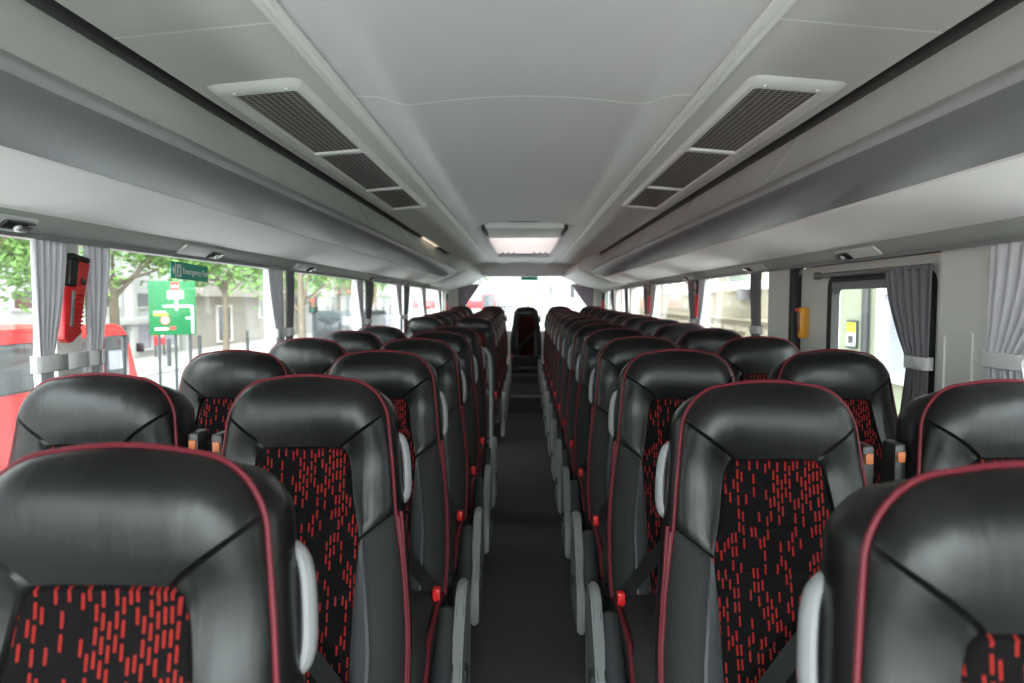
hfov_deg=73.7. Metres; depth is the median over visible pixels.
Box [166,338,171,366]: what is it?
bollard
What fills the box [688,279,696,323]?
curtain
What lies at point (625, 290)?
curtain
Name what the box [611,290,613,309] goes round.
curtain
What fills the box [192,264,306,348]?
stone building
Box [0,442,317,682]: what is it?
seat
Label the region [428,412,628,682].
floor
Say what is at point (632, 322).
seat
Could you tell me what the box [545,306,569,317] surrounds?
seat
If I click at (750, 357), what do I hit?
seat
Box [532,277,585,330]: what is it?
building
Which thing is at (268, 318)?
trim
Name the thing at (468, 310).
seat
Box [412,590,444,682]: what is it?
cushion
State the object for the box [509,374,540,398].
trim
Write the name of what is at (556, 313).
seat
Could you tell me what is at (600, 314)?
seat
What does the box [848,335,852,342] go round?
picture
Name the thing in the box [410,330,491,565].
seat
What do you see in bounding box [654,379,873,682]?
seat
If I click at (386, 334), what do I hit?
seat
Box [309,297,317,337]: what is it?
traffic light
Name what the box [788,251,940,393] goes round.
window frame
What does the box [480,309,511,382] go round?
seat
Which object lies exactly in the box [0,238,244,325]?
street tree
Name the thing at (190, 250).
light
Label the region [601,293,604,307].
hammer
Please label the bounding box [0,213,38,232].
light
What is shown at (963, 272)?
wall
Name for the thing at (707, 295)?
trim
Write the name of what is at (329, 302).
building
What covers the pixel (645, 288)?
curtain
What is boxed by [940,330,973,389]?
trim
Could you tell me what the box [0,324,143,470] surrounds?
bus
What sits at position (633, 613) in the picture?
cushion
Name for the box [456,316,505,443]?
seat
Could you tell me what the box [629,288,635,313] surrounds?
trim
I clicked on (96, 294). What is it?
curtain
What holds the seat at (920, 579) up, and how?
on the floor
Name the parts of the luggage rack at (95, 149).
underside panel, curtain rail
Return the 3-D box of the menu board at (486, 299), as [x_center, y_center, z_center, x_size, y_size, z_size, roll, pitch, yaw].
[-0.896,-0.310,26.039,0.540,3.020,0.075,0,3,1]
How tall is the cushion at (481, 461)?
0.159 m
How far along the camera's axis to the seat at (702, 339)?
3.81 m
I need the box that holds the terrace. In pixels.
[609,288,638,313]
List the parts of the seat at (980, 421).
panel, head panel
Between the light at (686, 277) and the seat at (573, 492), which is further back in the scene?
the light at (686, 277)
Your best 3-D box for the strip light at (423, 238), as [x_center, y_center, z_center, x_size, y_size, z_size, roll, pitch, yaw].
[-0.831,-1.013,6.968,0.037,0.014,1.000,0,3,1]
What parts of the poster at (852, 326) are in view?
white panel, yellow panel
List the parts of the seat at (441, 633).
head panel, panel, armrest, grab handle, recline lever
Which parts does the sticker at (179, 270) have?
pictogram panel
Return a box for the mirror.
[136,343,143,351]
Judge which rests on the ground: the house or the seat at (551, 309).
the house
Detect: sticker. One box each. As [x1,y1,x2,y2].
[170,261,207,281]
[521,277,537,279]
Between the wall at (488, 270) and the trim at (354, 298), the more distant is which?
the wall at (488, 270)
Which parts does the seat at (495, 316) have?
head panel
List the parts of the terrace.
pane, pane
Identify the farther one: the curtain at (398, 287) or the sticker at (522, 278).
the sticker at (522, 278)
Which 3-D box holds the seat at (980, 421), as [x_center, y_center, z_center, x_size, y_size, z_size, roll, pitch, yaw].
[1.084,0.706,1.284,0.510,1.219,0.734,0,3,1]
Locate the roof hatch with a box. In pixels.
[474,221,573,258]
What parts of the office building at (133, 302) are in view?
pane, pane, pane, pane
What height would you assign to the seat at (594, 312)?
1.219 m
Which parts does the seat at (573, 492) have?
armrest, grab handle, seat frame, panel, head panel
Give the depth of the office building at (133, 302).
30.78 m
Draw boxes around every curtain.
[30,239,88,387]
[82,245,109,372]
[268,268,283,343]
[284,271,294,339]
[356,278,364,328]
[365,281,373,326]
[396,285,402,330]
[403,286,409,332]
[422,288,426,314]
[438,290,441,311]
[458,284,479,305]
[572,284,592,305]
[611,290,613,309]
[624,289,628,312]
[643,286,649,315]
[649,285,655,316]
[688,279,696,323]
[696,278,705,325]
[749,273,762,335]
[885,263,933,411]
[981,241,1023,379]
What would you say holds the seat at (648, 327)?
on the floor
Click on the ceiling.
(502, 159)
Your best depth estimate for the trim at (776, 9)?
1.95 m
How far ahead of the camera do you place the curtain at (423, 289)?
8.64 m
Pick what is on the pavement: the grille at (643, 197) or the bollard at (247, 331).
the bollard at (247, 331)
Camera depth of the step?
8.90 m
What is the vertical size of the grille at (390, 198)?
0.017 m
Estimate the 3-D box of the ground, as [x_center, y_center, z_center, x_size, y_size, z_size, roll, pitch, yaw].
[0.524,1.061,30.111,120.000,0.200,120.000,0,3,1]
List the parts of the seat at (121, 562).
panel, head panel, panel, grab handle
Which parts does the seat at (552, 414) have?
armrest, grab handle, panel, head panel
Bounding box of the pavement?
[133,333,311,377]
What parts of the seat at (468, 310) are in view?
head panel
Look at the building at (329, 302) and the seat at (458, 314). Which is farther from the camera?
the building at (329, 302)
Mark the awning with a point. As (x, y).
(742, 287)
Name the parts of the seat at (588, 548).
recline lever, armrest, grab handle, seat frame, leg, panel, head panel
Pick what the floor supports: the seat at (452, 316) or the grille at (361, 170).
the seat at (452, 316)
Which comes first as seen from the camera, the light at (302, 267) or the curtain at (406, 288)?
the light at (302, 267)
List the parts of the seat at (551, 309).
head panel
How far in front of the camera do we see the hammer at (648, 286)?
7.22 m
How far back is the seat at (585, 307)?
10.94 m
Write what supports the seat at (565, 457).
on the floor
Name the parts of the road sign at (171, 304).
post, entry panel, destination panel, post, post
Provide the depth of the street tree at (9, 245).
14.84 m
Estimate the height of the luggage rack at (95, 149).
0.440 m
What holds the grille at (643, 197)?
attached to the grille at (762, 106)
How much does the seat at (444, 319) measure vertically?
1.219 m
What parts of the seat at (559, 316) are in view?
armrest, head panel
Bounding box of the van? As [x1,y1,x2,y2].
[315,311,388,338]
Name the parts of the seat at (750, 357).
panel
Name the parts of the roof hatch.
frame, hatch panel, frame, frame, frame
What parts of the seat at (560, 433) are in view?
armrest, grab handle, panel, head panel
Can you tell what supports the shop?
on the ground
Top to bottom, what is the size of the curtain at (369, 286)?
0.672 m
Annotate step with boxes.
[508,365,542,411]
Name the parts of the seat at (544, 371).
head panel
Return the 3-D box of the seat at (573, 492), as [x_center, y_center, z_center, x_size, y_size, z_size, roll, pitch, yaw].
[0.557,0.544,3.649,0.588,1.219,0.734,0,3,1]
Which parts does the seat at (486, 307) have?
head panel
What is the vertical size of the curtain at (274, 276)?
0.672 m
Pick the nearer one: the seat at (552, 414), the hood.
the seat at (552, 414)
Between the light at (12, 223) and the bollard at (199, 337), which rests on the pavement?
the bollard at (199, 337)
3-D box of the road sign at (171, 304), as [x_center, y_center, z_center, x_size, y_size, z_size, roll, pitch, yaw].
[-8.033,0.177,16.210,1.000,3.210,0.127,-2,4,-26]
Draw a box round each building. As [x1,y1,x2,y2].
[0,240,189,358]
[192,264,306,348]
[297,276,393,332]
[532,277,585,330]
[639,272,768,336]
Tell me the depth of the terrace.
44.73 m
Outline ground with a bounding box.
[0,322,512,472]
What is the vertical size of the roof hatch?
0.194 m
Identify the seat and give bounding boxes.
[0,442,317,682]
[7,372,208,465]
[179,349,295,451]
[212,374,412,682]
[269,337,348,374]
[322,330,383,352]
[327,350,470,682]
[357,325,406,343]
[379,338,483,624]
[404,316,443,337]
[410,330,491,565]
[423,314,452,325]
[430,325,497,517]
[432,312,458,325]
[440,310,463,318]
[449,309,468,316]
[450,306,472,314]
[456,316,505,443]
[466,314,507,426]
[471,312,509,407]
[478,310,510,391]
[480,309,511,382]
[482,306,507,363]
[482,347,493,447]
[510,306,541,370]
[538,307,567,383]
[539,309,571,392]
[541,310,577,408]
[542,312,583,421]
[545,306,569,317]
[545,314,590,437]
[547,316,599,456]
[551,319,610,480]
[555,322,625,524]
[561,328,646,558]
[570,336,679,634]
[580,306,600,312]
[583,307,603,314]
[585,349,735,682]
[588,309,610,316]
[594,310,620,318]
[602,312,631,321]
[611,314,643,324]
[622,316,659,328]
[636,319,679,335]
[652,322,704,342]
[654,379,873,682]
[676,328,741,352]
[714,336,799,381]
[768,349,897,484]
[797,460,1023,682]
[881,379,1023,482]
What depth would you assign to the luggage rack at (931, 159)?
1.95 m
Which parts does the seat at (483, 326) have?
head panel, leg, panel, armrest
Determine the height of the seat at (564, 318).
1.219 m
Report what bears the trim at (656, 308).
attached to the wall at (963, 272)
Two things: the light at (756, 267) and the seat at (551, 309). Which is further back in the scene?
the seat at (551, 309)
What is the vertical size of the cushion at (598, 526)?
0.159 m
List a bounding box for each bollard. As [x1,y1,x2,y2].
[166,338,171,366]
[197,335,201,354]
[246,330,249,349]
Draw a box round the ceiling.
[276,0,772,264]
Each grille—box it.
[207,78,426,209]
[322,153,398,188]
[371,189,419,207]
[622,75,846,209]
[629,188,677,206]
[649,152,728,187]
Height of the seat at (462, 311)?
1.219 m
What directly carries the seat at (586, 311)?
on the floor
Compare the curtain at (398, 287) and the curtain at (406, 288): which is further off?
the curtain at (406, 288)
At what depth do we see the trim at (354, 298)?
5.36 m
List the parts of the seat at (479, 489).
head panel, panel, grab handle, armrest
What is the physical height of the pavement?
0.120 m
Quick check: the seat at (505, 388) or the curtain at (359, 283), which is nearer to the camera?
the curtain at (359, 283)
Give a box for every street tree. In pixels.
[0,237,147,321]
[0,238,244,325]
[120,253,285,349]
[228,265,351,337]
[295,273,403,310]
[466,277,491,306]
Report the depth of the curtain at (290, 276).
3.67 m
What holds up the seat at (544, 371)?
on the floor
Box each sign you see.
[148,281,195,390]
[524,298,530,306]
[729,275,747,280]
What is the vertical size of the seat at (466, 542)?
1.219 m
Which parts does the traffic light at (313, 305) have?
post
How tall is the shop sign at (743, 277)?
0.400 m
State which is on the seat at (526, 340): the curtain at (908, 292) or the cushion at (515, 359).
the cushion at (515, 359)
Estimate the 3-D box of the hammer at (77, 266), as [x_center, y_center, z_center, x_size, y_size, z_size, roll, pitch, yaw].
[-1.230,-0.123,1.920,0.036,0.248,0.118,0,3,1]
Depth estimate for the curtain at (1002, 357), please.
1.89 m
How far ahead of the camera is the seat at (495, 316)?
8.51 m
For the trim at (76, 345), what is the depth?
1.93 m
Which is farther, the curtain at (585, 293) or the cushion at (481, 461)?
the curtain at (585, 293)
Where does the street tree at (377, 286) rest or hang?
on the ground
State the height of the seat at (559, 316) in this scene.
1.219 m
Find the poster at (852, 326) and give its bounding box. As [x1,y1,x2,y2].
[846,320,858,348]
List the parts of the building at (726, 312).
pane, pane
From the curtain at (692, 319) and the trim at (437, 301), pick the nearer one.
the curtain at (692, 319)
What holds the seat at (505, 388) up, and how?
on the floor
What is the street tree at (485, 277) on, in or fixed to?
on the ground
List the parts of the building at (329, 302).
pane, pane, pane, pane, pane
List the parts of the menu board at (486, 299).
panel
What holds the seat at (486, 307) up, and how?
on the floor
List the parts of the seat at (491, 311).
head panel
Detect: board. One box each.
[154,335,164,356]
[481,294,495,309]
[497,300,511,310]
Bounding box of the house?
[839,288,904,415]
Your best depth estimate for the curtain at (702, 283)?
5.12 m
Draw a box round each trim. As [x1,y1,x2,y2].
[24,0,449,253]
[30,242,82,376]
[112,18,943,105]
[252,0,492,263]
[263,269,283,352]
[352,280,363,330]
[394,285,398,327]
[419,288,422,315]
[436,290,438,311]
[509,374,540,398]
[555,0,796,263]
[598,0,1023,253]
[615,290,619,310]
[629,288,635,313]
[654,285,658,316]
[703,279,709,327]
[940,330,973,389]
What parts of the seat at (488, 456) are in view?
head panel, panel, grab handle, armrest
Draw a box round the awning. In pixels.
[712,279,763,299]
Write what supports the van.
on the ground
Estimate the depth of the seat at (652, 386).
2.25 m
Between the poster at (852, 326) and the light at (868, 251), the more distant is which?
the poster at (852, 326)
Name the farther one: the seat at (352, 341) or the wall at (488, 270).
the wall at (488, 270)
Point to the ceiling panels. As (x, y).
(851, 55)
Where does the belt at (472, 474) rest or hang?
on the seat at (479, 489)
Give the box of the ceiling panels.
[55,0,993,264]
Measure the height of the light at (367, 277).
0.039 m
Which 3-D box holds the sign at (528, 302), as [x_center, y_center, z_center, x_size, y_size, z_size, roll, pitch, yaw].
[0.591,-0.288,27.024,0.280,2.860,0.060,0,3,1]
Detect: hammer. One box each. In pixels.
[58,253,89,342]
[446,294,448,309]
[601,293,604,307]
[647,285,650,312]
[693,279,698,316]
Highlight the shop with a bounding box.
[412,294,497,317]
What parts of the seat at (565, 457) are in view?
armrest, grab handle, panel, head panel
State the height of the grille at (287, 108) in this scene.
0.036 m
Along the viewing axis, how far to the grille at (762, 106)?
2.40 m
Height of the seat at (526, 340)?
1.219 m
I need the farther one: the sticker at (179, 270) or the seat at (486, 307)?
the seat at (486, 307)
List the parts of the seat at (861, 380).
panel, head panel, panel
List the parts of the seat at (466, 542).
head panel, panel, leg, seat frame, grab handle, armrest, recline lever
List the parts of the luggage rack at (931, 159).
curtain rail, underside panel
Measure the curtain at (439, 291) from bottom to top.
0.672 m
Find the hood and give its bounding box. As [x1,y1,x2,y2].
[712,279,763,289]
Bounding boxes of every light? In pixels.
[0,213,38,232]
[176,244,224,259]
[292,263,316,271]
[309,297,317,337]
[362,275,375,280]
[421,237,437,246]
[682,274,695,279]
[742,264,766,271]
[834,246,882,259]
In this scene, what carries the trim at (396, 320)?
attached to the wall at (445, 292)
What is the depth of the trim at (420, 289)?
8.79 m
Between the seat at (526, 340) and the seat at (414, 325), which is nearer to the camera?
the seat at (414, 325)
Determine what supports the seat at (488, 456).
on the floor
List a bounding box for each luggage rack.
[0,0,484,291]
[563,1,1023,291]
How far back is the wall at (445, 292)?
11.32 m
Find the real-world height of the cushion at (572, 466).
0.159 m
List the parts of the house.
pane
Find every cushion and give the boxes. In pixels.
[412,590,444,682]
[448,514,464,582]
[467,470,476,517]
[478,443,483,476]
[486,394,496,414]
[511,355,541,364]
[570,445,576,479]
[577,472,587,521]
[591,519,608,591]
[612,593,655,682]
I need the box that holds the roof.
[360,95,664,103]
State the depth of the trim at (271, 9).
1.95 m
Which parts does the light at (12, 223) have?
bulb, plate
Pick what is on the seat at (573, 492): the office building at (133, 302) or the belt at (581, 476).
the belt at (581, 476)
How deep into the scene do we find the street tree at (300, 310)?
13.10 m
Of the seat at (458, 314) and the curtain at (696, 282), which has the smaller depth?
the curtain at (696, 282)
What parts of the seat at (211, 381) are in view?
panel, head panel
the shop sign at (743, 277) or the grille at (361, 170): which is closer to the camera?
the grille at (361, 170)
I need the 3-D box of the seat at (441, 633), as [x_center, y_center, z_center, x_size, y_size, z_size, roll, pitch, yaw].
[-0.431,0.652,2.189,0.588,1.219,0.734,0,3,1]
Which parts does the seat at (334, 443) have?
panel, head panel, panel, grab handle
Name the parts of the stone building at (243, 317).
pane, pane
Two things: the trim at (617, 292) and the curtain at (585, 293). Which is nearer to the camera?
the trim at (617, 292)
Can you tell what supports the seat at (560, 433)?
on the floor
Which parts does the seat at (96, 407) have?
panel, head panel, panel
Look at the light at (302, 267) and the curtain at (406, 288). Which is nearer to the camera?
the light at (302, 267)
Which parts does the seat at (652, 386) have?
recline lever, grab handle, armrest, panel, head panel, panel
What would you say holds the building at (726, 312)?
on the ground
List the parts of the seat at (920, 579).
grab handle, panel, head panel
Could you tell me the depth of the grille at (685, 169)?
3.11 m
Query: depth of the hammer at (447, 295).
11.37 m
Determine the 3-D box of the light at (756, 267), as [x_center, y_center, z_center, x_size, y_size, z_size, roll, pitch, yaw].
[1.376,-0.416,3.879,0.042,0.039,0.320,0,3,1]
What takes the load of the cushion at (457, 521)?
on the seat at (466, 542)
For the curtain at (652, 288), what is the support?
hanging from the luggage rack at (931, 159)
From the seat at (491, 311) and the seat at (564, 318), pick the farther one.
the seat at (491, 311)
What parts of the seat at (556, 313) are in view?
armrest, head panel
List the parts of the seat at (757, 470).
grab handle, panel, head panel, panel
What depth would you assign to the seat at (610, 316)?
7.54 m
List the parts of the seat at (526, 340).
panel, seat frame, head panel, panel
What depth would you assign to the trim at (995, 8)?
1.94 m
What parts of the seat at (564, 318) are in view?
armrest, panel, head panel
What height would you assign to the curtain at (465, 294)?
0.530 m
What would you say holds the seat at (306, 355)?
on the floor
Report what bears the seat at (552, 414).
on the floor
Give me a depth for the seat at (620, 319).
6.74 m
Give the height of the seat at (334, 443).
1.219 m
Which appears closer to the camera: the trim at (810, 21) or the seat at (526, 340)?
the trim at (810, 21)
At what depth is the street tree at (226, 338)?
30.12 m
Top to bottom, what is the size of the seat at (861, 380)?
1.219 m
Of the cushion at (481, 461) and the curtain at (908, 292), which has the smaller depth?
the curtain at (908, 292)
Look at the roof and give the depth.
2.49 m
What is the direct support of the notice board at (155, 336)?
on the pavement
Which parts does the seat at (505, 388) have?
head panel, armrest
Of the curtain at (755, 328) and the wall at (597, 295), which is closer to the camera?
the curtain at (755, 328)
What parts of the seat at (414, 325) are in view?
panel, head panel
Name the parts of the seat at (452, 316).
head panel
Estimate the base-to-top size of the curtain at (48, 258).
0.672 m
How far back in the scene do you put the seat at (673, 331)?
4.53 m
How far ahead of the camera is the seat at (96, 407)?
1.59 m
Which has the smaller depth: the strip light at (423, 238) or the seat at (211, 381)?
the seat at (211, 381)
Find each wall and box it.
[442,291,449,310]
[450,263,601,364]
[473,263,574,276]
[602,246,988,391]

